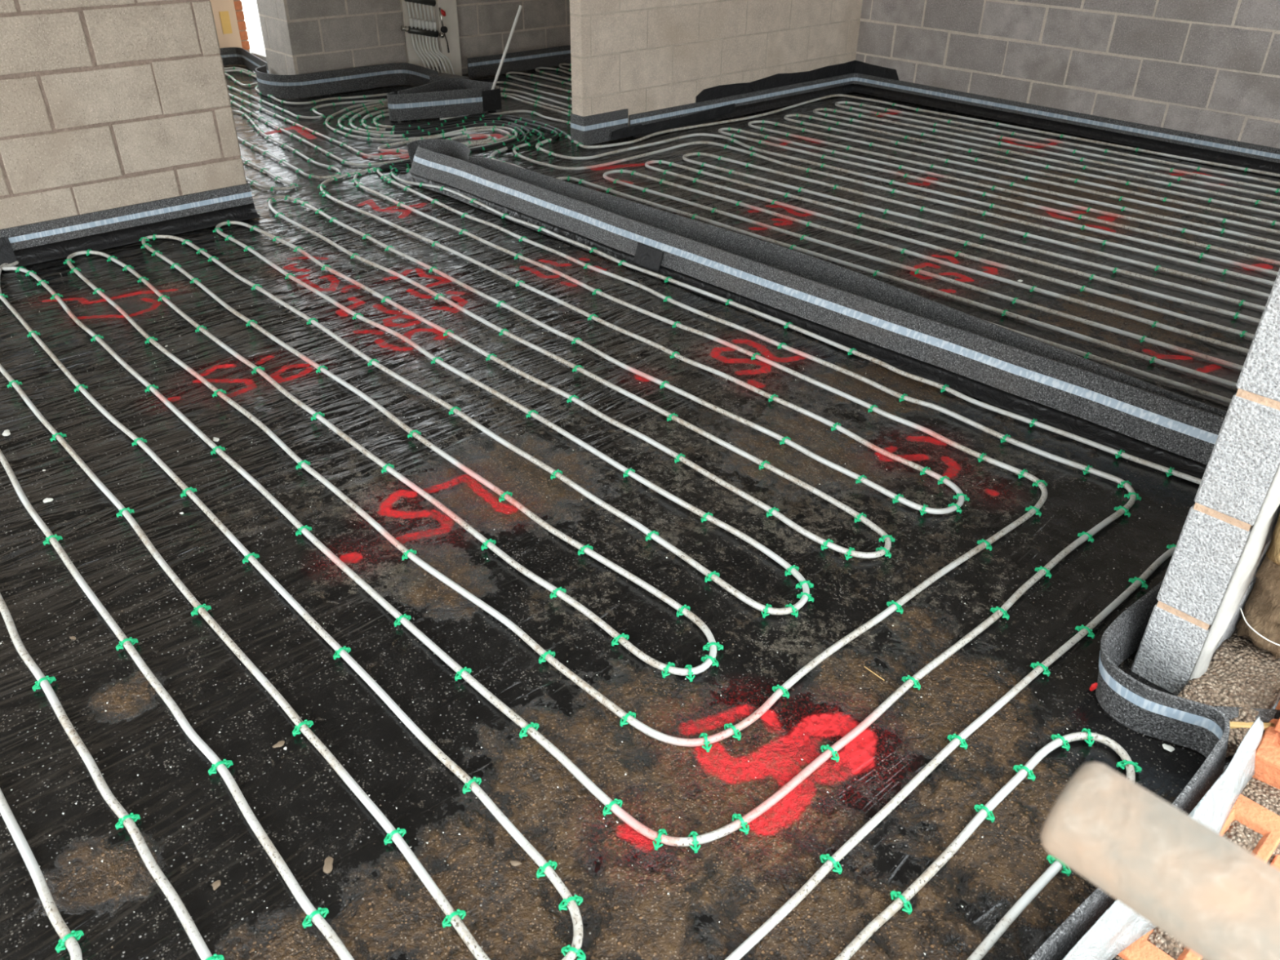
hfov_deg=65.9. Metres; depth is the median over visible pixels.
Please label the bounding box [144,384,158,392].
clip
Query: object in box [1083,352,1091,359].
clip
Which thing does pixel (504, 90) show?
clips
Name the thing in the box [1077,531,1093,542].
clip
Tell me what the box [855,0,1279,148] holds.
wall
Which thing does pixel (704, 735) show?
clip
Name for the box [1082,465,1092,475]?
clip
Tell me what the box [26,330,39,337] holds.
clip
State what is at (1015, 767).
clip
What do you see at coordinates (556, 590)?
clip
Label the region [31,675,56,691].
clip
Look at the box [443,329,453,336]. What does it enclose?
clip
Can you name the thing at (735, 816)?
clip
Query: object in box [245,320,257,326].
clip
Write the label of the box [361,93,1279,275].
pipe
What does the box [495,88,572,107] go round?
pipe
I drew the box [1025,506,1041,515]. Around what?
clip
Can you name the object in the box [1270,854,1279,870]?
brick
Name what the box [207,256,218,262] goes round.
clip
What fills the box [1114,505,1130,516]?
clip
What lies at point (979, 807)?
clip
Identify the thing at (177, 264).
clip
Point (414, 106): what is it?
strip
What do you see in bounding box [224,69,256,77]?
pipe
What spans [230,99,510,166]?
pipe
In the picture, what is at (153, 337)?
clip
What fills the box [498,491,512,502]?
clip
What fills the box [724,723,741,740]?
clip
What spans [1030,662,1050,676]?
clip
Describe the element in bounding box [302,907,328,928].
clip
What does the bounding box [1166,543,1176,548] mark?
clip
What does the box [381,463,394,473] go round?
clip
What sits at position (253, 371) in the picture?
clip
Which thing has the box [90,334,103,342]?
clip
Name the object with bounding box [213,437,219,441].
chip
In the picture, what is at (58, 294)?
clip
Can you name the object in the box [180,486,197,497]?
clip
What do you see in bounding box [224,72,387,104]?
pipe
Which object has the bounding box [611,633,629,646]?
clip
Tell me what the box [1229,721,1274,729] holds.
timber sliver
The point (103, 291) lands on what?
clip
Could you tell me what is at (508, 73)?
pipe
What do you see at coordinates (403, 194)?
grit
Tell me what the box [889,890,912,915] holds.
clip
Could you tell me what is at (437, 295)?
clip
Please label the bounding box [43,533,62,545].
clip
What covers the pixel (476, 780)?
clip
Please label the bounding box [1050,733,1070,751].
clip
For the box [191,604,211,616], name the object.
clip
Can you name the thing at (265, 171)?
pipe
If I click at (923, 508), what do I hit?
clip
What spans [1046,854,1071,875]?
clip
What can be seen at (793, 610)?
clip
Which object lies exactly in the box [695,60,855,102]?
roof membrane
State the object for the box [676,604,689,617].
clip
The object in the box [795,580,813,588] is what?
clip
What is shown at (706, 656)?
clip
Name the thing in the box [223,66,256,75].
pipe
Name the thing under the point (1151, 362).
clip
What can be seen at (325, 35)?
wall
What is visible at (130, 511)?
clip
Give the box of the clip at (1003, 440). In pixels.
[1000,434,1010,443]
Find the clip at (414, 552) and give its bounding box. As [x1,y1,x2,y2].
[401,548,417,560]
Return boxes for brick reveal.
[233,0,250,49]
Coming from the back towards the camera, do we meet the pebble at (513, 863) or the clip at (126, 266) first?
the clip at (126, 266)
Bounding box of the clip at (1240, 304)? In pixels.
[1238,299,1245,306]
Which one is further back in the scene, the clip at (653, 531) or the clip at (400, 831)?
the clip at (653, 531)
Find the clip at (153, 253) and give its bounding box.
[151,250,162,256]
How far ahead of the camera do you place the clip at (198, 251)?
4.33 m
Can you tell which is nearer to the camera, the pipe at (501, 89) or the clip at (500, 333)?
the clip at (500, 333)
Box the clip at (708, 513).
[701,511,713,522]
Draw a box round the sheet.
[1062,716,1264,959]
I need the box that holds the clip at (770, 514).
[766,506,779,517]
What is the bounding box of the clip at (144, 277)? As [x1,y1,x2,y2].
[137,276,148,283]
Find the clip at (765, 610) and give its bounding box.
[760,604,772,617]
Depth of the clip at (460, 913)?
1.63 m
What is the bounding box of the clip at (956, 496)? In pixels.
[952,493,969,501]
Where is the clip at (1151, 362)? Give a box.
[1149,356,1156,364]
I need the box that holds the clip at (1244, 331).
[1239,330,1247,337]
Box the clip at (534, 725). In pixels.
[519,722,538,738]
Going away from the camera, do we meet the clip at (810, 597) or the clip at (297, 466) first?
the clip at (810, 597)
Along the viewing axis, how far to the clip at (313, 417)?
3.08 m
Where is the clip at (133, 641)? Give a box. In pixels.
[115,636,137,650]
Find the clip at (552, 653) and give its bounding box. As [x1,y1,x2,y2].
[538,649,555,663]
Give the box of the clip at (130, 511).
[116,507,134,517]
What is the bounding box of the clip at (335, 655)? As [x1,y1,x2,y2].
[333,645,351,659]
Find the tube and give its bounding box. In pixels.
[1040,761,1279,959]
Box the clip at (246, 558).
[242,552,259,564]
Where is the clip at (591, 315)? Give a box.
[587,314,597,320]
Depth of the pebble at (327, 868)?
1.72 m
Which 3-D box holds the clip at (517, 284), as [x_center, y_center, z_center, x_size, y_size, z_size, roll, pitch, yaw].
[-0.492,-0.809,4.057,0.044,0.020,0.020,-25,41,-35]
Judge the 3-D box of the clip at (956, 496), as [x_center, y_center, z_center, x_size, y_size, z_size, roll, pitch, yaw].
[0.891,0.047,2.735,0.043,0.020,0.020,9,33,11]
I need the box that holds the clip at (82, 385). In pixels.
[74,384,88,391]
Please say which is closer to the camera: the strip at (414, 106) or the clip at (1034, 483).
the clip at (1034, 483)
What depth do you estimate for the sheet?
1.70 m
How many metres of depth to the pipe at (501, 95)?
6.94 m
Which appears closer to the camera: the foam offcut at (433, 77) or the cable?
the cable
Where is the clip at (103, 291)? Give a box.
[92,288,104,294]
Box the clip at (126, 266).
[122,265,133,271]
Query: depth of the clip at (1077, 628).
2.26 m
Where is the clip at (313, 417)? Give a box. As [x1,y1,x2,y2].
[311,411,324,420]
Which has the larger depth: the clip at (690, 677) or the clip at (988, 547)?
the clip at (988, 547)
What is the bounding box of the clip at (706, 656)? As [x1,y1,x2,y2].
[701,654,718,666]
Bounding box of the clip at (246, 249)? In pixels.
[244,245,253,251]
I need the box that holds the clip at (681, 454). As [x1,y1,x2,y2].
[674,453,684,462]
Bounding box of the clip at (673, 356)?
[670,351,679,358]
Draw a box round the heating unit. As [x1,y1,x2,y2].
[400,0,455,75]
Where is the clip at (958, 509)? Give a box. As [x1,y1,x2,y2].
[947,502,961,513]
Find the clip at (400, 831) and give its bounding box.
[383,827,406,844]
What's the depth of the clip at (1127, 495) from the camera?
2.75 m
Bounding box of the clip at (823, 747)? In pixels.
[820,744,839,762]
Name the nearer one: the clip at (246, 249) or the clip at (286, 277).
the clip at (286, 277)
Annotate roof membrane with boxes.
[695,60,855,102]
[853,60,898,80]
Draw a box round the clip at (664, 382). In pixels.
[659,380,669,388]
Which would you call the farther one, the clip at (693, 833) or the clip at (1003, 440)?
the clip at (1003, 440)
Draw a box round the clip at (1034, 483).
[1031,480,1047,486]
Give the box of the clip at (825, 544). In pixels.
[821,538,833,550]
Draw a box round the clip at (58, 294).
[50,293,62,300]
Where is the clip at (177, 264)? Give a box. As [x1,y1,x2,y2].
[170,262,181,268]
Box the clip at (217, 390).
[212,389,226,397]
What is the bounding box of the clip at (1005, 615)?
[990,606,1009,619]
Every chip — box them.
[2,429,10,435]
[43,497,53,502]
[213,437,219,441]
[1162,743,1174,751]
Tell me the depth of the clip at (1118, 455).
2.94 m
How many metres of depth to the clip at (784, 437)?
2.98 m
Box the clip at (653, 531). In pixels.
[645,530,658,541]
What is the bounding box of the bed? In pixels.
[1114,777,1279,959]
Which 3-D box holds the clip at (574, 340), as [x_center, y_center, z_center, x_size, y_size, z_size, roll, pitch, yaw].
[-0.230,-0.506,3.583,0.043,0.020,0.020,-21,38,-31]
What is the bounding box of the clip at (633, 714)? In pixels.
[619,711,635,726]
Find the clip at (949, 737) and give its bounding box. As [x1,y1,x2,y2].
[946,733,967,749]
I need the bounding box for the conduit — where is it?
[491,4,522,89]
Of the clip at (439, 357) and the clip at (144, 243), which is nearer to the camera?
the clip at (439, 357)
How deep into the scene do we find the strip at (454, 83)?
6.87 m
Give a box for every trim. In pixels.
[233,0,249,52]
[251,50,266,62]
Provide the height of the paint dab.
0.027 m
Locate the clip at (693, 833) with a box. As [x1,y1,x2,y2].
[688,831,700,853]
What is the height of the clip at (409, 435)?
0.020 m
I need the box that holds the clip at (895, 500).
[892,493,903,503]
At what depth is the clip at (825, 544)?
2.53 m
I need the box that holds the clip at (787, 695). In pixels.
[772,684,789,698]
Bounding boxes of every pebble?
[211,880,220,890]
[272,740,284,747]
[323,856,333,873]
[509,860,521,866]
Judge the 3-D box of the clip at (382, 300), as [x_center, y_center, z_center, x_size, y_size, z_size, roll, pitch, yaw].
[-1.001,-0.713,3.892,0.044,0.020,0.020,-26,41,-36]
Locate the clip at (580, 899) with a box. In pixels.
[558,894,582,911]
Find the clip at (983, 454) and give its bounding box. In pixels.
[977,453,986,462]
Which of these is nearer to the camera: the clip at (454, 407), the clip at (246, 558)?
the clip at (246, 558)
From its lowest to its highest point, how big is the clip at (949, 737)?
0.020 m
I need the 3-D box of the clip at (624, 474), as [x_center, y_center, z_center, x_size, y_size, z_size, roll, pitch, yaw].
[-0.031,-0.022,2.822,0.041,0.020,0.019,-26,41,-33]
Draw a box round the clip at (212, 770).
[208,759,233,775]
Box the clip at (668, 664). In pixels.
[661,662,675,678]
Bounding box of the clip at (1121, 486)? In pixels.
[1117,480,1131,488]
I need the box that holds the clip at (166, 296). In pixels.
[157,295,169,302]
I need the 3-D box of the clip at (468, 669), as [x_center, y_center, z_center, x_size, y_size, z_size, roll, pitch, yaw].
[-0.381,0.415,2.122,0.019,0.020,0.041,29,42,36]
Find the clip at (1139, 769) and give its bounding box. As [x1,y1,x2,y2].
[1115,760,1142,772]
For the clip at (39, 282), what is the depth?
3.99 m
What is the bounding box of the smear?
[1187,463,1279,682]
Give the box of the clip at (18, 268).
[14,266,26,272]
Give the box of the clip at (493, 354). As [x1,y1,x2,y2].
[485,353,496,360]
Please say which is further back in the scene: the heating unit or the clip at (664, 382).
the heating unit
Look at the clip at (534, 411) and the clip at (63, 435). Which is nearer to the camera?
the clip at (63, 435)
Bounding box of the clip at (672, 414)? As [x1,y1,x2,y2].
[666,413,678,421]
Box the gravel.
[1177,628,1279,757]
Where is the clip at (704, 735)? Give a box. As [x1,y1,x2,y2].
[698,733,711,751]
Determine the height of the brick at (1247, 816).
0.065 m
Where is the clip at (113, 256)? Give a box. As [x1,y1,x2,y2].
[106,255,117,262]
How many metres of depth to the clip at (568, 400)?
3.19 m
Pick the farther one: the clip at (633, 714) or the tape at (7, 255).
the tape at (7, 255)
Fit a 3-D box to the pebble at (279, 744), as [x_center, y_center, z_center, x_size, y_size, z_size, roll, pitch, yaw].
[-0.716,0.525,1.956,0.025,0.006,0.014,-23,39,-33]
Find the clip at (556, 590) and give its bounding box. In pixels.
[550,586,565,599]
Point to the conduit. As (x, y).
(520, 6)
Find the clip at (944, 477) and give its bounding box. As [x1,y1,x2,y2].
[937,475,950,484]
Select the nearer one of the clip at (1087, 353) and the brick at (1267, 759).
the brick at (1267, 759)
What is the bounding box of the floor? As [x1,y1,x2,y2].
[0,64,1279,959]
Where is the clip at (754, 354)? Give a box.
[751,352,760,359]
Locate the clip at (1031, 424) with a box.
[1028,418,1037,426]
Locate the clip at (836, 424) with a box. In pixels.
[831,422,840,431]
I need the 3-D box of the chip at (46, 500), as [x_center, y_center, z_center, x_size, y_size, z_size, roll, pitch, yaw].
[-1.607,0.054,2.679,0.026,0.007,0.021,-6,33,-10]
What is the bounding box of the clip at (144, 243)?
[140,243,151,248]
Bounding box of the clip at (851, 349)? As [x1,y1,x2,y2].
[847,348,857,355]
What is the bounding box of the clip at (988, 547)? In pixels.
[977,538,991,551]
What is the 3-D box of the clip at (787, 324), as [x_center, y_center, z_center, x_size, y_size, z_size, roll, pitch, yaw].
[0.562,-0.586,3.728,0.043,0.020,0.020,-21,39,-30]
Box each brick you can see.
[1117,927,1202,959]
[1219,794,1279,862]
[1252,699,1279,789]
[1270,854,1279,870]
[1274,717,1279,732]
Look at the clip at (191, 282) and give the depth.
4.03 m
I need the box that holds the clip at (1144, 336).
[1139,335,1146,342]
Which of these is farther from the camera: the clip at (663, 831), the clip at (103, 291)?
the clip at (103, 291)
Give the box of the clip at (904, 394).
[898,393,907,401]
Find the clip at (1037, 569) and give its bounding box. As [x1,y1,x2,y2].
[1034,566,1051,577]
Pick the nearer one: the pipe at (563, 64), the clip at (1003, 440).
the clip at (1003, 440)
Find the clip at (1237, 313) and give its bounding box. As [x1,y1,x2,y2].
[1233,311,1239,319]
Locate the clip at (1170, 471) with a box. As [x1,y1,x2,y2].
[1165,466,1173,476]
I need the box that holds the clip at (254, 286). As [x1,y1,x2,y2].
[251,284,262,290]
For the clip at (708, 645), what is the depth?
2.20 m
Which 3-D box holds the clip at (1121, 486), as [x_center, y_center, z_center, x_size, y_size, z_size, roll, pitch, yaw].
[1.377,0.012,2.802,0.042,0.020,0.019,-8,33,-12]
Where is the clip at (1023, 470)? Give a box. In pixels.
[1017,469,1027,478]
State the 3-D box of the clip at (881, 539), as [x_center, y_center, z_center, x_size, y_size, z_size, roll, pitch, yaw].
[0.642,0.152,2.562,0.042,0.020,0.019,0,32,-3]
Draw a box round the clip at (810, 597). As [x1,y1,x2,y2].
[796,591,813,602]
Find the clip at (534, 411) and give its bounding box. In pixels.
[525,409,537,417]
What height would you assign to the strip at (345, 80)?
0.157 m
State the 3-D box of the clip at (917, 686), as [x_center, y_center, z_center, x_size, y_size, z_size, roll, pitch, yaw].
[0.583,0.432,2.118,0.020,0.020,0.044,-26,41,-36]
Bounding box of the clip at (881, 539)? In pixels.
[878,534,894,542]
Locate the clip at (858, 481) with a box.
[855,475,866,484]
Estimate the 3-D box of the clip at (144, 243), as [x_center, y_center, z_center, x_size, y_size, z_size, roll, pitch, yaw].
[-2.195,-1.041,4.383,0.044,0.020,0.020,-22,39,-31]
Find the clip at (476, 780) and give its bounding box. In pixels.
[462,777,481,794]
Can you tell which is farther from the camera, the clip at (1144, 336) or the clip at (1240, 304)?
the clip at (1240, 304)
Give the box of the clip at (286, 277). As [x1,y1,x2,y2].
[284,273,294,279]
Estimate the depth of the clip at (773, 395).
3.22 m
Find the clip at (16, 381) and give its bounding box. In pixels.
[6,380,22,387]
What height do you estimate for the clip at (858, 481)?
0.020 m
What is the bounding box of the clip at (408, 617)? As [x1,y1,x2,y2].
[394,613,411,626]
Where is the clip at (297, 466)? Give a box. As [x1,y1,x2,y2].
[295,459,310,469]
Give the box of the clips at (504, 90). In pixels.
[224,63,1247,203]
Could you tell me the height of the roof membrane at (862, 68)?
0.115 m
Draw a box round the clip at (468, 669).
[454,666,471,680]
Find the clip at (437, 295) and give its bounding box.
[434,293,444,299]
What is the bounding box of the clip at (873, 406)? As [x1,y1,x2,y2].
[867,404,878,412]
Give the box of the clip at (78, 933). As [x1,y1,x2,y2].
[55,929,84,952]
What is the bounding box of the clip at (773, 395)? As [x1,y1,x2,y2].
[768,394,777,402]
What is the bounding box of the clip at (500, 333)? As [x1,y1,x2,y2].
[498,328,508,335]
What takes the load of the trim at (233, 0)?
attached to the wall at (228, 40)
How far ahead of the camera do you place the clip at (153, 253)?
4.30 m
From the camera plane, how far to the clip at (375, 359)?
3.40 m
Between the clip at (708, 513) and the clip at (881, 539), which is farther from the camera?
the clip at (708, 513)
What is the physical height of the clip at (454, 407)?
0.020 m
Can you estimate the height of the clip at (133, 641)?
0.020 m
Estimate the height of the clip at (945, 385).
0.020 m
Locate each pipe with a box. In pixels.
[0,124,1136,959]
[66,160,1047,746]
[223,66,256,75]
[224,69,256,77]
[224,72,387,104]
[226,84,387,119]
[228,93,492,158]
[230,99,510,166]
[232,110,341,178]
[240,157,295,190]
[324,99,517,148]
[337,102,1274,404]
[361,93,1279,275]
[390,167,1201,959]
[440,110,570,124]
[495,80,572,100]
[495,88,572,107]
[500,92,572,112]
[500,94,570,115]
[506,71,571,93]
[535,66,571,80]
[559,62,571,71]
[834,732,1135,959]
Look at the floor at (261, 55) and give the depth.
8.17 m
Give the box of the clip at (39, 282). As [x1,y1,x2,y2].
[36,280,48,285]
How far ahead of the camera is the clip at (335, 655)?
2.17 m
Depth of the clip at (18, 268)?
4.11 m
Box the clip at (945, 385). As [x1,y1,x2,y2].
[940,384,949,392]
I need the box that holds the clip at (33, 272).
[25,270,36,276]
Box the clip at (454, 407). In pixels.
[448,406,460,414]
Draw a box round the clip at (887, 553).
[875,546,891,558]
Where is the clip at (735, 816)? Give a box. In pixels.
[732,813,749,834]
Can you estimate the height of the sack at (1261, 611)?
0.247 m
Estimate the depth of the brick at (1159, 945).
1.61 m
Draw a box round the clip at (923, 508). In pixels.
[919,504,928,515]
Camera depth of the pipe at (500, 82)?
7.40 m
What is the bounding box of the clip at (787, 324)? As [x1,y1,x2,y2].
[784,322,793,328]
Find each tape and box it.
[0,236,17,265]
[481,84,502,111]
[612,103,735,139]
[633,242,663,271]
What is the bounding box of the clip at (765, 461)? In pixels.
[759,460,769,469]
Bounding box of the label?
[218,11,232,34]
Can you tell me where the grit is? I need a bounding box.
[0,194,1162,956]
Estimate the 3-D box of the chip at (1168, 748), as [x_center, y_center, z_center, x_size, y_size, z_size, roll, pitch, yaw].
[1.059,0.537,1.979,0.024,0.006,0.016,21,37,29]
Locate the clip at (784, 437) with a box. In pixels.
[779,436,791,444]
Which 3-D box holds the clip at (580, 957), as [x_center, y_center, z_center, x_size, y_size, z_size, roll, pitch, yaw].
[-0.107,0.759,1.584,0.041,0.020,0.019,12,34,17]
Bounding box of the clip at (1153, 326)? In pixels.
[1151,320,1158,327]
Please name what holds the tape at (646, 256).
attached to the strip at (1148, 426)
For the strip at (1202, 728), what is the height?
0.131 m
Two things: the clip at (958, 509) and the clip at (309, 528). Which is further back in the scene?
the clip at (958, 509)
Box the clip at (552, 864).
[536,860,557,878]
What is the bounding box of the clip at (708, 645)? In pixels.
[702,641,723,650]
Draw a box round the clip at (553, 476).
[550,469,562,479]
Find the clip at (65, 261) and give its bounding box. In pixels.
[63,258,75,264]
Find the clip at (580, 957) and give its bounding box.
[561,944,586,959]
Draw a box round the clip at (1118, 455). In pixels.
[1115,449,1124,458]
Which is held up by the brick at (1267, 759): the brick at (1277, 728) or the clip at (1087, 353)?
the brick at (1277, 728)
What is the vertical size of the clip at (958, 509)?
0.020 m
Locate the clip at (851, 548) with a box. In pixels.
[844,546,855,559]
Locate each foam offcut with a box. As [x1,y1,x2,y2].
[429,72,468,83]
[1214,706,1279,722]
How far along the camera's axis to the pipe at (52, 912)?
2.06 m
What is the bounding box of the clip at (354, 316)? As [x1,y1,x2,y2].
[352,312,363,319]
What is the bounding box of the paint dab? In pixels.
[1089,682,1097,691]
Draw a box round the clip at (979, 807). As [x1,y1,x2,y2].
[973,804,995,822]
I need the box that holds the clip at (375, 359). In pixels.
[367,358,378,366]
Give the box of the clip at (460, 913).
[442,909,466,928]
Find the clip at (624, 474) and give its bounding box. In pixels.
[622,468,635,477]
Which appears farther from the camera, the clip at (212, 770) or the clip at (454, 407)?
the clip at (454, 407)
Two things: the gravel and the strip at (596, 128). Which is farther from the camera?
the strip at (596, 128)
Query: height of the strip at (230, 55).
0.134 m
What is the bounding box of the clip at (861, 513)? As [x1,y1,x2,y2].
[854,512,866,522]
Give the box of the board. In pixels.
[401,0,462,75]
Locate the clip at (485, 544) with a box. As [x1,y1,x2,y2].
[480,538,496,550]
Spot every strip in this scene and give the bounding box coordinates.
[0,183,261,266]
[219,47,269,73]
[255,62,438,98]
[386,87,487,120]
[397,77,495,94]
[399,145,1225,479]
[406,138,1226,417]
[466,44,571,78]
[570,108,628,145]
[629,73,1279,173]
[1028,580,1230,959]
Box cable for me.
[1240,608,1279,645]
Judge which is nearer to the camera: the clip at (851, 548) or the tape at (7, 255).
the clip at (851, 548)
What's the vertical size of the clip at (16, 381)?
0.020 m
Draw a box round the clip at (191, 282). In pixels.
[190,278,200,283]
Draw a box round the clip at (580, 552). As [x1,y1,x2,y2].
[577,544,593,555]
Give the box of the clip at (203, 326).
[195,325,206,332]
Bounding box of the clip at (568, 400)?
[566,395,578,403]
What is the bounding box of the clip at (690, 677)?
[684,664,694,681]
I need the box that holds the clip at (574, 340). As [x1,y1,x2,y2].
[571,337,582,344]
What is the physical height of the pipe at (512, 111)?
0.017 m
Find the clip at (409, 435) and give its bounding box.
[407,429,421,438]
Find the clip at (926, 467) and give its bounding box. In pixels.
[920,466,930,475]
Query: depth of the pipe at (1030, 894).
1.71 m
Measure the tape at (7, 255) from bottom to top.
0.106 m
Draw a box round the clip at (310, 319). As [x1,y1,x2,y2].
[306,318,318,324]
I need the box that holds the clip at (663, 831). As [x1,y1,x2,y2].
[652,828,666,850]
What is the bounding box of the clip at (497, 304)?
[496,301,506,306]
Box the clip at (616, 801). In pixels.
[602,798,622,816]
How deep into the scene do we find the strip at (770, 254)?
4.02 m
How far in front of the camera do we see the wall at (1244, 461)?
1.92 m
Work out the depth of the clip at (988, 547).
2.54 m
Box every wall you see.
[0,0,246,229]
[209,0,242,66]
[256,0,295,75]
[267,0,570,75]
[569,0,862,126]
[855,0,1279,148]
[1130,268,1279,695]
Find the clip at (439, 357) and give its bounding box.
[431,356,443,364]
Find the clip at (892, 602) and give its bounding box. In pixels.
[886,600,903,613]
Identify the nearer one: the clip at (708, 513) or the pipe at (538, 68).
the clip at (708, 513)
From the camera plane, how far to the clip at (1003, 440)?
3.01 m
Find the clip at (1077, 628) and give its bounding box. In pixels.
[1075,624,1094,638]
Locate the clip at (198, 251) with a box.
[196,248,207,253]
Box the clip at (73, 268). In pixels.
[70,267,80,273]
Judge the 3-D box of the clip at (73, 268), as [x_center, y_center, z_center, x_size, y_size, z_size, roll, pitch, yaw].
[-2.357,-0.876,4.117,0.041,0.020,0.019,-26,41,-36]
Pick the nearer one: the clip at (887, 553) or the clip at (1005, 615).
the clip at (1005, 615)
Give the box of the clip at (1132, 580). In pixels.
[1128,577,1147,589]
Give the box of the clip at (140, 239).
[139,236,149,241]
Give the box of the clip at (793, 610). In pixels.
[785,603,798,617]
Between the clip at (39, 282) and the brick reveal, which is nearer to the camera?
the clip at (39, 282)
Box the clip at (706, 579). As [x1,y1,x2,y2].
[704,570,719,582]
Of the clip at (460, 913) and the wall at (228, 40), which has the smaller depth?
the clip at (460, 913)
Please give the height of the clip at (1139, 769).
0.020 m
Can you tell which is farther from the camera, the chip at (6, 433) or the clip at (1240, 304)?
the clip at (1240, 304)
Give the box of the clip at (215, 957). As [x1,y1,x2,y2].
[205,954,224,959]
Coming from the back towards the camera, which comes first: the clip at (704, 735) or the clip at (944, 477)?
the clip at (944, 477)
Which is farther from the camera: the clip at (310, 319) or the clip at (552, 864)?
the clip at (310, 319)
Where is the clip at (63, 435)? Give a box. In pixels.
[49,432,66,441]
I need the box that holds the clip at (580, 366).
[572,364,583,372]
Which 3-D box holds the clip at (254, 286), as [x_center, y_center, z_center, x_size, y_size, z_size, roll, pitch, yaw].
[-1.549,-0.781,3.986,0.044,0.020,0.020,-26,41,-37]
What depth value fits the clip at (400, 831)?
1.76 m
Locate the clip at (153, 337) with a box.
[144,336,157,343]
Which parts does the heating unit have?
valve handle, gauge knob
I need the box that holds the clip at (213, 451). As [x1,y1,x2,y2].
[210,445,225,454]
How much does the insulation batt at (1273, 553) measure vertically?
0.565 m
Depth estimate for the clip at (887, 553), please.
2.51 m
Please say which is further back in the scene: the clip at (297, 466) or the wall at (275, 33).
the wall at (275, 33)
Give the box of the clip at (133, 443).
[131,437,146,445]
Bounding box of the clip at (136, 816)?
[115,813,140,829]
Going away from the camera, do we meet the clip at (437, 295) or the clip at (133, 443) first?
the clip at (133, 443)
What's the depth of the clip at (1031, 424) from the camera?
3.10 m
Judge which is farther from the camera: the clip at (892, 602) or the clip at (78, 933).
the clip at (892, 602)
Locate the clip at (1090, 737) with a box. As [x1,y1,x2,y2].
[1080,728,1094,746]
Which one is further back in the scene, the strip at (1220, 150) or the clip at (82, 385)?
the strip at (1220, 150)
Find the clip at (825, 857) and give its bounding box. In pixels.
[819,853,842,874]
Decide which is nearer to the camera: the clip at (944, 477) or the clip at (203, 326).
the clip at (944, 477)
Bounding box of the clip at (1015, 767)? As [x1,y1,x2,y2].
[1013,764,1035,781]
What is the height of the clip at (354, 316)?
0.020 m
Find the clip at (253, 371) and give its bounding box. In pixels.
[251,365,264,374]
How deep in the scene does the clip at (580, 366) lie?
3.38 m
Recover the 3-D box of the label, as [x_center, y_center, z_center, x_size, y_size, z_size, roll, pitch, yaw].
[-3.362,-3.713,8.009,0.075,0.165,0.006,-26,41,-35]
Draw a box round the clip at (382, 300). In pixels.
[381,296,391,302]
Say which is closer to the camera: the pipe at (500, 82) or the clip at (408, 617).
the clip at (408, 617)
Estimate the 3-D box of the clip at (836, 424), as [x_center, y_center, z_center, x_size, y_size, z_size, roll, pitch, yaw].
[0.610,-0.167,3.067,0.044,0.020,0.020,-27,41,-36]
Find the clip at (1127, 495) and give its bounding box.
[1124,492,1141,500]
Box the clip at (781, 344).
[777,342,786,349]
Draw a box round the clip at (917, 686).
[902,675,920,689]
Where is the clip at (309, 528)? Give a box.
[295,524,311,536]
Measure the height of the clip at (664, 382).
0.020 m
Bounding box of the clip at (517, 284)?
[515,280,524,286]
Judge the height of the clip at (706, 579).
0.020 m
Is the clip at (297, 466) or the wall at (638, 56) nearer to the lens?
the clip at (297, 466)
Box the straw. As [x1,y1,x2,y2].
[863,666,884,680]
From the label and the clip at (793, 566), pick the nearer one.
the clip at (793, 566)
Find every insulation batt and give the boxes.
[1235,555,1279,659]
[1266,513,1279,565]
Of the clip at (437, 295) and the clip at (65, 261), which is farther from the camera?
the clip at (65, 261)
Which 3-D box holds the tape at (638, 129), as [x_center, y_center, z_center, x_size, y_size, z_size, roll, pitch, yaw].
[0.239,-2.341,6.429,1.110,0.075,0.004,-26,41,-35]
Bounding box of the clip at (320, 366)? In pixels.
[315,365,327,373]
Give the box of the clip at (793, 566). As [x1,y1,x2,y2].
[784,564,799,576]
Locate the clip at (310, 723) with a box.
[292,720,313,736]

